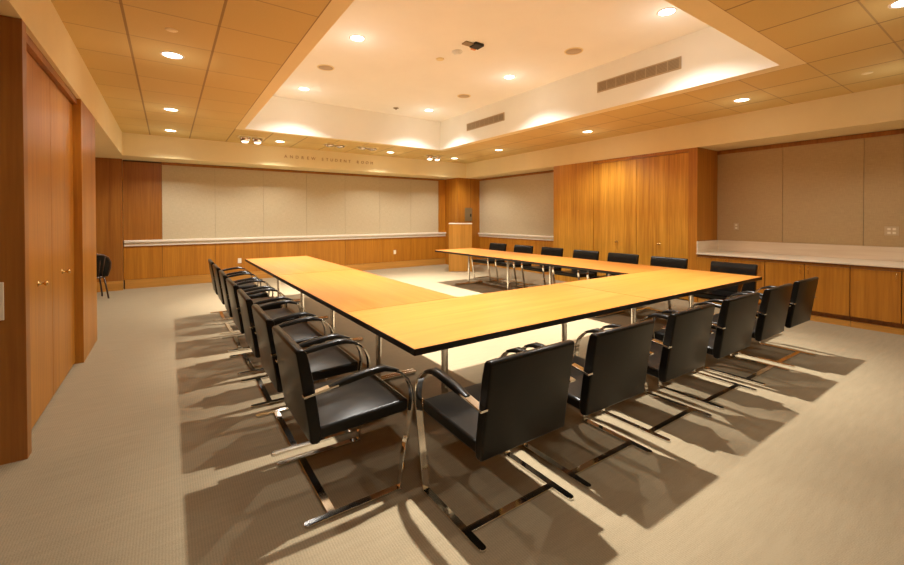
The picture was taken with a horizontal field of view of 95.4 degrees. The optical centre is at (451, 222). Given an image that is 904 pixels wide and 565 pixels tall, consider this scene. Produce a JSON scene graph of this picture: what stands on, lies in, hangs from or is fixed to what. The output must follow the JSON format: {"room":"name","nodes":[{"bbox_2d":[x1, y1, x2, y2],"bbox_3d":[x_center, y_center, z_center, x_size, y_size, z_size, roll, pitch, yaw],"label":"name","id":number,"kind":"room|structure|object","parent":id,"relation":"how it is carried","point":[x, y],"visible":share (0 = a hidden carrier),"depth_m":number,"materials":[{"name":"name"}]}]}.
{"room":"conference room","nodes":[
{"label":"conference room","id":0,"kind":"room"},
{"bbox_2d":[95,157,123,288],"bbox_3d":[-7.268,0.053,8.028,1.315,2.661,0.140,-1,1,-35],"label":"wall","id":1,"kind":"structure","parent":0,"point":[108,171],"depth_m":8.24,"materials":[{"name":"brown wood"}]},
{"bbox_2d":[97,281,122,291],"bbox_3d":[-7.217,1.289,7.975,1.320,0.190,0.025,-1,1,-35],"label":"baseboard","id":2,"kind":"structure","parent":1,"relation":"attached to","point":[114,285],"depth_m":8.24,"materials":[{"name":"brown wood"}]},
{"bbox_2d":[122,160,444,288],"bbox_3d":[-3.506,-0.203,10.746,11.000,3.100,0.130,-1,1,-35],"label":"wall","id":3,"kind":"structure","parent":0,"point":[162,200],"depth_m":9.99,"materials":[{"name":"paint"}]},
{"bbox_2d":[124,232,445,246],"bbox_3d":[-3.465,0.405,10.687,7.930,0.125,0.085,-1,1,-35],"label":"trim","id":4,"kind":"structure","parent":3,"relation":"attached to","point":[433,234],"depth_m":9.98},
{"bbox_2d":[125,258,444,288],"bbox_3d":[-3.475,1.255,10.722,7.920,0.185,0.030,-1,1,-35],"label":"baseboard","id":5,"kind":"structure","parent":3,"relation":"attached to","point":[194,279],"depth_m":9.61,"materials":[{"name":"brown wood"}]},
{"bbox_2d":[122,132,465,179],"bbox_3d":[-3.148,-1.531,10.477,8.163,0.439,0.757,-1,1,-35],"label":"soffit","id":6,"kind":"structure","parent":3,"relation":"attached to","point":[137,147],"depth_m":9.42,"materials":[{"name":"paint"}]},
{"bbox_2d":[284,155,372,163],"bbox_3d":[-2.974,-1.535,10.132,2.194,0.069,0.008,-1,1,-35],"label":"lettering","id":7,"kind":"object","parent":6,"relation":"attached to","point":[285,155],"depth_m":10.07,"materials":[{"name":"brown metal"}]},
{"bbox_2d":[0,264,903,564],"bbox_3d":[0.325,1.454,5.212,11.000,0.100,13.620,-1,1,-35],"label":"floor","id":8,"kind":"structure","parent":0,"point":[151,449],"depth_m":2.47,"materials":[{"name":"carpet"}]},
{"bbox_2d":[0,15,96,464],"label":"double door","id":9,"kind":"structure","parent":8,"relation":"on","point":[48,270],"depth_m":2.99,"materials":[{"name":"brown wood"}]},
{"bbox_2d":[0,282,3,320],"bbox_3d":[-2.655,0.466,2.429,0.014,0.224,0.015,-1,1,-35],"label":"switch plate","id":10,"kind":"object","parent":9,"relation":"attached to","point":[1,283],"visible":1,"depth_m":2.42,"materials":[{"name":"beige plastic"}]},
{"bbox_2d":[0,0,124,159],"bbox_3d":[-3.561,-1.440,2.502,1.570,0.439,13.420,-1,1,-35],"label":"soffit","id":11,"kind":"structure","parent":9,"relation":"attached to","point":[45,28],"depth_m":3.56,"materials":[{"name":"paint"}]},
{"bbox_2d":[96,254,111,297],"bbox_3d":[-6.505,0.976,7.450,0.423,0.831,0.526,0,1,35],"label":"chair","id":12,"kind":"object","parent":8,"relation":"on","point":[103,262],"visible":0.52,"depth_m":7.46,"materials":[{"name":"black leather"}]},
{"bbox_2d":[208,259,257,320],"bbox_3d":[-3.310,0.978,6.211,0.612,0.839,0.631,-1,1,-34],"label":"armchair","id":13,"kind":"object","parent":8,"relation":"on","point":[210,262],"visible":0.51,"depth_m":6.06,"materials":[{"name":"black leather"}]},
{"bbox_2d":[212,264,269,334],"bbox_3d":[-2.845,0.985,5.536,0.612,0.839,0.631,-1,1,-35],"label":"armchair","id":14,"kind":"object","parent":8,"relation":"on","point":[216,268],"visible":0.59,"depth_m":5.38,"materials":[{"name":"black leather"}]},
{"bbox_2d":[219,270,282,351],"bbox_3d":[-2.391,0.992,4.878,0.612,0.839,0.631,-1,1,-34],"label":"armchair","id":15,"kind":"object","parent":8,"relation":"on","point":[223,276],"visible":0.52,"depth_m":4.73,"materials":[{"name":"black leather"}]},
{"bbox_2d":[226,278,301,374],"bbox_3d":[-1.942,0.998,4.227,0.612,0.839,0.631,-1,1,-35],"label":"armchair","id":16,"kind":"object","parent":8,"relation":"on","point":[232,287],"visible":0.55,"depth_m":4.08,"materials":[{"name":"black leather"}]},
{"bbox_2d":[237,289,326,407],"bbox_3d":[-1.485,1.005,3.564,0.612,0.839,0.631,-1,1,-34],"label":"armchair","id":17,"kind":"object","parent":8,"relation":"on","point":[301,332],"visible":0.69,"depth_m":3.43,"materials":[{"name":"black leather"}]},
{"bbox_2d":[245,256,352,320],"bbox_3d":[-2.513,1.024,6.559,1.062,0.733,2.506,-1,1,-35],"label":"conference table","id":18,"kind":"object","parent":8,"relation":"on","point":[275,266],"visible":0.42,"depth_m":6.28,"materials":[{"name":"brown wood"}]},
{"bbox_2d":[252,304,362,455],"bbox_3d":[-1.045,1.012,2.926,0.612,0.839,0.631,-1,1,-34],"label":"armchair","id":19,"kind":"object","parent":8,"relation":"on","point":[332,361],"visible":0.71,"depth_m":2.78,"materials":[{"name":"black leather"}]},
{"bbox_2d":[272,325,413,528],"bbox_3d":[-0.638,1.018,2.335,0.612,0.839,0.631,-1,1,-35],"label":"armchair","id":20,"kind":"object","parent":8,"relation":"on","point":[330,407],"visible":1,"depth_m":2.18,"materials":[{"name":"black leather"}]},
{"bbox_2d":[276,269,454,380],"bbox_3d":[-1.094,1.046,4.501,1.062,0.733,2.491,-1,1,-35],"label":"conference table","id":21,"kind":"object","parent":8,"relation":"on","point":[341,291],"visible":0.66,"depth_m":4.06,"materials":[{"name":"brown wood"}]},
{"bbox_2d":[448,223,471,270],"bbox_3d":[0.234,0.679,11.457,0.644,1.310,0.574,0,1,1],"label":"lectern","id":22,"kind":"object","parent":8,"relation":"on","point":[460,234],"visible":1,"depth_m":11.18,"materials":[{"name":"brown wood"}]},
{"bbox_2d":[471,243,506,280],"bbox_3d":[0.892,0.931,9.813,0.612,0.839,0.631,-1,1,-36],"label":"armchair","id":23,"kind":"object","parent":8,"relation":"on","point":[493,246],"visible":0.69,"depth_m":9.78,"materials":[{"name":"black leather"}]},
{"bbox_2d":[435,248,547,289],"bbox_3d":[0.730,0.997,8.555,1.062,0.733,2.372,-1,1,-35],"label":"conference table","id":24,"kind":"object","parent":8,"relation":"on","point":[474,252],"visible":0.73,"depth_m":8.34,"materials":[{"name":"brown wood"}]},
{"bbox_2d":[415,340,575,552],"bbox_3d":[0.226,1.018,2.184,0.631,0.839,0.612,-1,1,-35],"label":"armchair","id":25,"kind":"object","parent":8,"relation":"on","point":[521,397],"visible":1,"depth_m":1.98,"materials":[{"name":"black leather"}]},
{"bbox_2d":[345,283,653,407],"bbox_3d":[0.486,1.055,3.416,2.432,0.733,1.087,-1,1,-35],"label":"conference table","id":26,"kind":"object","parent":8,"relation":"on","point":[419,328],"visible":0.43,"depth_m":3.09,"materials":[{"name":"brown wood"}]},
{"bbox_2d":[495,245,532,285],"bbox_3d":[1.386,0.938,9.096,0.612,0.839,0.631,-1,1,-35],"label":"armchair","id":27,"kind":"object","parent":8,"relation":"on","point":[517,248],"visible":0.66,"depth_m":9.09,"materials":[{"name":"black leather"}]},
{"bbox_2d":[521,247,563,287],"bbox_3d":[1.853,0.946,8.385,0.612,0.839,0.631,-1,1,-34],"label":"armchair","id":28,"kind":"object","parent":8,"relation":"on","point":[550,251],"visible":0.5,"depth_m":8.37,"materials":[{"name":"black leather"}]},
{"bbox_2d":[552,249,598,283],"bbox_3d":[2.308,0.953,7.636,0.612,0.839,0.631,-1,1,-34],"label":"armchair","id":29,"kind":"object","parent":8,"relation":"on","point":[580,254],"visible":0.48,"depth_m":7.61,"materials":[{"name":"black leather"}]},
{"bbox_2d":[507,256,668,317],"bbox_3d":[2.074,1.017,6.606,1.062,0.733,2.361,-1,1,-35],"label":"conference table","id":30,"kind":"object","parent":8,"relation":"on","point":[616,268],"visible":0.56,"depth_m":6.35,"materials":[{"name":"brown wood"}]},
{"bbox_2d":[522,319,654,488],"bbox_3d":[0.836,1.012,2.605,0.631,0.839,0.612,-1,1,-34],"label":"armchair","id":31,"kind":"object","parent":8,"relation":"on","point":[613,370],"visible":0.76,"depth_m":2.37,"materials":[{"name":"black leather"}]},
{"bbox_2d":[587,252,638,278],"bbox_3d":[2.726,0.961,6.941,0.612,0.839,0.631,-1,1,-35],"label":"armchair","id":32,"kind":"object","parent":8,"relation":"on","point":[612,257],"visible":0.16,"depth_m":7.03,"materials":[{"name":"black leather"}]},
{"bbox_2d":[553,147,717,301],"bbox_3d":[3.587,0.032,8.557,0.791,2.659,3.190,-1,1,-35],"label":"tall cabinet","id":33,"kind":"object","parent":8,"relation":"on","point":[660,204],"visible":0.8,"depth_m":7.91,"materials":[{"name":"brown wood"}]},
{"bbox_2d":[600,303,714,442],"bbox_3d":[1.500,1.006,3.062,0.631,0.839,0.612,-1,1,-35],"label":"armchair","id":34,"kind":"object","parent":8,"relation":"on","point":[683,348],"visible":0.61,"depth_m":2.83,"materials":[{"name":"black leather"}]},
{"bbox_2d":[559,268,761,329],"bbox_3d":[2.489,1.037,4.797,2.432,0.733,1.087,-1,1,-35],"label":"conference table","id":35,"kind":"object","parent":8,"relation":"on","point":[661,285],"visible":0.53,"depth_m":4.59,"materials":[{"name":"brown wood"}]},
{"bbox_2d":[636,256,687,314],"bbox_3d":[3.151,0.968,6.256,0.612,0.839,0.631,-1,1,-34],"label":"armchair","id":36,"kind":"object","parent":8,"relation":"on","point":[682,263],"visible":0.16,"depth_m":6.37,"materials":[{"name":"black leather"}]},
{"bbox_2d":[652,292,759,409],"bbox_3d":[2.158,1.000,3.516,0.631,0.839,0.612,-1,1,-34],"label":"armchair","id":37,"kind":"object","parent":8,"relation":"on","point":[734,326],"visible":0.69,"depth_m":3.29,"materials":[{"name":"black leather"}]},
{"bbox_2d":[688,261,759,307],"bbox_3d":[3.623,0.976,5.482,0.612,0.839,0.631,-1,1,-34],"label":"armchair","id":38,"kind":"object","parent":8,"relation":"on","point":[716,266],"visible":0.3,"depth_m":5.49,"materials":[{"name":"black leather"}]},
{"bbox_2d":[697,254,764,304],"bbox_3d":[4.770,0.964,6.850,0.805,0.830,0.972,-1,1,-35],"label":"base cabinet","id":39,"kind":"object","parent":8,"relation":"on","point":[703,261],"visible":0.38,"depth_m":6.60,"materials":[{"name":"brown wood"}]},
{"bbox_2d":[699,283,792,384],"bbox_3d":[2.808,0.994,3.965,0.631,0.839,0.612,-1,1,-34],"label":"armchair","id":40,"kind":"object","parent":8,"relation":"on","point":[773,309],"visible":0.65,"depth_m":3.73,"materials":[{"name":"black leather"}]},
{"bbox_2d":[731,277,818,366],"bbox_3d":[3.426,0.988,4.390,0.631,0.839,0.612,-1,1,-34],"label":"armchair","id":41,"kind":"object","parent":8,"relation":"on","point":[803,293],"visible":0.59,"depth_m":4.15,"materials":[{"name":"black leather"}]},
{"bbox_2d":[765,259,850,326],"bbox_3d":[5.316,0.972,6.058,0.805,0.830,0.943,-1,1,-35],"label":"base cabinet","id":42,"kind":"object","parent":8,"relation":"on","point":[831,305],"visible":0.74,"depth_m":5.68,"materials":[{"name":"brown wood"}]},
{"bbox_2d":[850,265,903,334],"bbox_3d":[5.850,0.980,5.284,0.805,0.830,0.931,-1,1,-35],"label":"base cabinet","id":43,"kind":"object","parent":8,"relation":"on","point":[876,293],"visible":0.99,"depth_m":5.25,"materials":[{"name":"brown wood"}]},
{"bbox_2d":[696,240,903,267],"bbox_3d":[5.297,0.446,6.064,0.784,0.218,2.856,-1,1,-35],"label":"countertop","id":44,"kind":"structure","parent":43,"relation":"on","point":[891,257],"depth_m":6.25,"materials":[{"name":"stone"}]},
{"bbox_2d":[445,178,479,264],"bbox_3d":[0.326,-0.014,12.909,0.840,2.661,0.723,-1,1,-35],"label":"wall column","id":45,"kind":"structure","parent":0,"point":[460,193],"depth_m":12.69,"materials":[{"name":"brown wood"}]},
{"bbox_2d":[465,208,471,220],"bbox_3d":[0.506,-0.240,12.582,0.270,0.400,0.022,-1,1,-35],"label":"control panel","id":46,"kind":"object","parent":45,"relation":"attached to","point":[468,211],"visible":1,"depth_m":12.57,"materials":[{"name":"brown metal"}]},
{"bbox_2d":[51,0,903,163],"bbox_3d":[0.320,-2.036,5.172,11.000,0.680,13.620,-1,1,-35],"label":"ceiling","id":47,"kind":"structure","parent":0,"point":[243,68],"depth_m":5.26,"materials":[{"name":"tile"}]},
{"bbox_2d":[163,108,178,110],"bbox_3d":[-4.236,-1.697,6.201,0.208,0.006,0.208,-1,1,-35],"label":"recessed light","id":48,"kind":"object","parent":47,"relation":"in","point":[167,109],"visible":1,"depth_m":6.19,"materials":[{"name":"beige glass"}]},
{"bbox_2d":[165,27,177,32],"bbox_3d":[-2.442,-1.671,3.580,0.096,0.004,0.096,-1,1,-35],"label":"outlet cover","id":49,"kind":"object","parent":47,"relation":"attached to","point":[173,30],"visible":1,"depth_m":3.58,"materials":[{"name":"paint"}]},
{"bbox_2d":[160,51,184,59],"bbox_3d":[-2.811,-1.676,4.134,0.208,0.006,0.208,-1,1,-35],"label":"recessed light","id":50,"kind":"object","parent":47,"relation":"in","point":[172,55],"visible":1,"depth_m":4.13,"materials":[{"name":"beige glass"}]},
{"bbox_2d":[238,135,264,143],"bbox_3d":[-4.067,-1.663,8.334,0.480,0.122,0.260,-1,1,-35],"label":"spotlight","id":51,"kind":"object","parent":47,"relation":"attached to","point":[245,139],"visible":1,"depth_m":8.28,"materials":[{"name":"paint"}]},
{"bbox_2d":[298,87,309,90],"bbox_3d":[-2.658,-2.393,7.391,0.208,0.006,0.208,-1,1,-35],"label":"recessed light","id":52,"kind":"object","parent":47,"relation":"in","point":[299,88],"visible":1,"depth_m":7.38,"materials":[{"name":"beige glass"}]},
{"bbox_2d":[317,64,333,70],"bbox_3d":[-1.946,-2.381,6.340,0.256,0.008,0.256,-1,1,-35],"label":"ceiling speaker","id":53,"kind":"object","parent":47,"relation":"attached to","point":[322,66],"visible":1,"depth_m":6.33,"materials":[{"name":"paint"}]},
{"bbox_2d":[319,65,332,69],"bbox_3d":[-1.946,-2.382,6.340,0.216,0.005,0.216,-1,1,-35],"label":"grille","id":54,"kind":"object","parent":53,"relation":"attached to","point":[322,67],"depth_m":6.32,"materials":[{"name":"beige metal"}]},
{"bbox_2d":[323,143,346,147],"bbox_3d":[-2.630,-1.710,9.227,0.480,0.051,0.260,-1,1,-35],"label":"spotlight","id":55,"kind":"object","parent":47,"relation":"attached to","point":[325,144],"visible":1,"depth_m":9.15,"materials":[{"name":"paint"}]},
{"bbox_2d":[349,35,364,41],"bbox_3d":[-1.222,-2.372,5.308,0.208,0.006,0.208,-1,1,-35],"label":"recessed light","id":56,"kind":"object","parent":47,"relation":"in","point":[357,38],"visible":1,"depth_m":5.31,"materials":[{"name":"beige glass"}]},
{"bbox_2d":[356,146,377,150],"bbox_3d":[-1.973,-1.716,9.595,0.480,0.051,0.260,-1,1,-35],"label":"spotlight","id":57,"kind":"object","parent":47,"relation":"attached to","point":[358,147],"visible":1,"depth_m":9.54,"materials":[{"name":"paint"}]},
{"bbox_2d":[423,154,442,160],"bbox_3d":[-0.489,-1.697,10.861,0.480,0.122,0.260,-1,1,-35],"label":"spotlight","id":58,"kind":"object","parent":47,"relation":"attached to","point":[428,156],"visible":1,"depth_m":10.78,"materials":[{"name":"paint"}]},
{"bbox_2d":[452,49,462,55],"bbox_3d":[0.072,-2.357,5.739,0.150,0.050,0.150,-1,1,-35],"label":"smoke detector","id":59,"kind":"object","parent":47,"relation":"attached to","point":[456,52],"visible":1,"depth_m":5.70,"materials":[{"name":"paint"}]},
{"bbox_2d":[457,94,470,97],"bbox_3d":[0.228,-2.402,7.838,0.256,0.008,0.256,-1,1,-35],"label":"ceiling speaker","id":60,"kind":"object","parent":47,"relation":"attached to","point":[460,95],"visible":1,"depth_m":7.85,"materials":[{"name":"paint"}]},
{"bbox_2d":[458,95,469,97],"bbox_3d":[0.228,-2.402,7.838,0.216,0.005,0.216,-1,1,-35],"label":"grille","id":61,"kind":"object","parent":60,"relation":"attached to","point":[460,96],"depth_m":7.85,"materials":[{"name":"beige metal"}]},
{"bbox_2d":[462,41,483,50],"bbox_3d":[0.266,-2.362,5.493,0.260,0.035,0.195,-1,1,-35],"label":"projector mount","id":62,"kind":"object","parent":47,"relation":"attached to","point":[474,46],"visible":1,"depth_m":5.46,"materials":[{"name":"black metal"}]},
{"bbox_2d":[467,112,504,130],"bbox_3d":[0.674,-2.079,8.555,0.016,0.160,1.234,-1,1,-35],"label":"ceiling vent","id":63,"kind":"object","parent":47,"relation":"in","point":[500,117],"visible":1,"depth_m":8.49,"materials":[{"name":"grey metal"}]},
{"bbox_2d":[503,75,515,78],"bbox_3d":[0.946,-2.392,6.779,0.208,0.006,0.208,-1,1,-35],"label":"recessed light","id":64,"kind":"object","parent":47,"relation":"in","point":[505,76],"visible":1,"depth_m":6.76,"materials":[{"name":"beige glass"}]},
{"bbox_2d":[564,47,582,54],"bbox_3d":[1.695,-2.380,5.728,0.256,0.008,0.256,-1,1,-35],"label":"ceiling speaker","id":65,"kind":"object","parent":47,"relation":"attached to","point":[575,50],"visible":1,"depth_m":5.73,"materials":[{"name":"paint"}]},
{"bbox_2d":[566,48,581,53],"bbox_3d":[1.695,-2.381,5.728,0.216,0.005,0.216,-1,1,-35],"label":"grille","id":66,"kind":"object","parent":65,"relation":"attached to","point":[571,50],"depth_m":5.71,"materials":[{"name":"beige metal"}]},
{"bbox_2d":[597,56,680,92],"bbox_3d":[2.581,-2.056,5.788,0.016,0.160,1.256,-1,1,-35],"label":"ceiling vent","id":67,"kind":"object","parent":47,"relation":"in","point":[673,64],"visible":1,"depth_m":5.72,"materials":[{"name":"grey metal"}]},
{"bbox_2d":[657,7,676,16],"bbox_3d":[2.422,-2.370,4.638,0.208,0.006,0.208,-1,1,-35],"label":"recessed light","id":68,"kind":"object","parent":47,"relation":"in","point":[668,11],"visible":1,"depth_m":4.62,"materials":[{"name":"beige glass"}]},
{"bbox_2d":[733,98,750,101],"bbox_3d":[4.047,-1.705,5.744,0.208,0.006,0.208,-1,1,-35],"label":"recessed light","id":69,"kind":"object","parent":47,"relation":"in","point":[740,99],"visible":1,"depth_m":5.75,"materials":[{"name":"beige glass"}]},
{"bbox_2d":[887,0,903,8],"bbox_3d":[3.459,-1.674,3.126,0.208,0.006,0.208,-1,1,-35],"label":"recessed light","id":70,"kind":"object","parent":47,"relation":"in","point":[896,4],"visible":1,"depth_m":3.17,"materials":[{"name":"beige glass"}]},
{"bbox_2d":[479,170,553,265],"bbox_3d":[1.997,-0.004,11.815,0.730,2.661,4.420,-1,1,-35],"label":"wall","id":71,"kind":"structure","parent":0,"point":[519,204],"depth_m":11.38,"materials":[{"name":"paint"}]},
{"bbox_2d":[479,258,548,274],"bbox_3d":[1.886,1.240,11.375,0.030,0.185,3.600,-1,1,-35],"label":"baseboard","id":72,"kind":"structure","parent":71,"relation":"attached to","point":[493,265],"depth_m":11.41,"materials":[{"name":"brown wood"}]},
{"bbox_2d":[478,233,553,240],"bbox_3d":[1.862,0.400,11.350,0.085,0.115,3.600,-1,1,-35],"label":"trim","id":73,"kind":"structure","parent":71,"relation":"attached to","point":[515,236],"depth_m":11.37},
{"bbox_2d":[717,129,903,246],"bbox_3d":[6.711,0.064,5.154,0.530,2.661,6.100,-1,1,-35],"label":"wall","id":74,"kind":"structure","parent":0,"point":[840,190],"depth_m":6.31,"materials":[{"name":"paint"}]},
{"bbox_2d":[466,84,903,178],"bbox_3d":[4.327,-1.514,7.941,1.267,0.439,13.420,-1,1,-35],"label":"soffit","id":75,"kind":"structure","parent":74,"relation":"attached to","point":[879,109],"depth_m":6.54,"materials":[{"name":"paint"}]},
{"bbox_2d":[734,223,738,229],"bbox_3d":[4.981,0.074,7.205,0.011,0.125,0.080,-1,1,-35],"label":"wall outlet","id":76,"kind":"object","parent":74,"relation":"attached to","point":[736,225],"visible":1,"depth_m":7.20,"materials":[{"name":"beige plastic"}]},
{"bbox_2d":[884,226,898,235],"bbox_3d":[6.048,0.120,5.657,0.011,0.125,0.140,-1,1,-35],"label":"wall outlet","id":77,"kind":"object","parent":74,"relation":"attached to","point":[888,230],"visible":1,"depth_m":5.66,"materials":[{"name":"beige plastic"}]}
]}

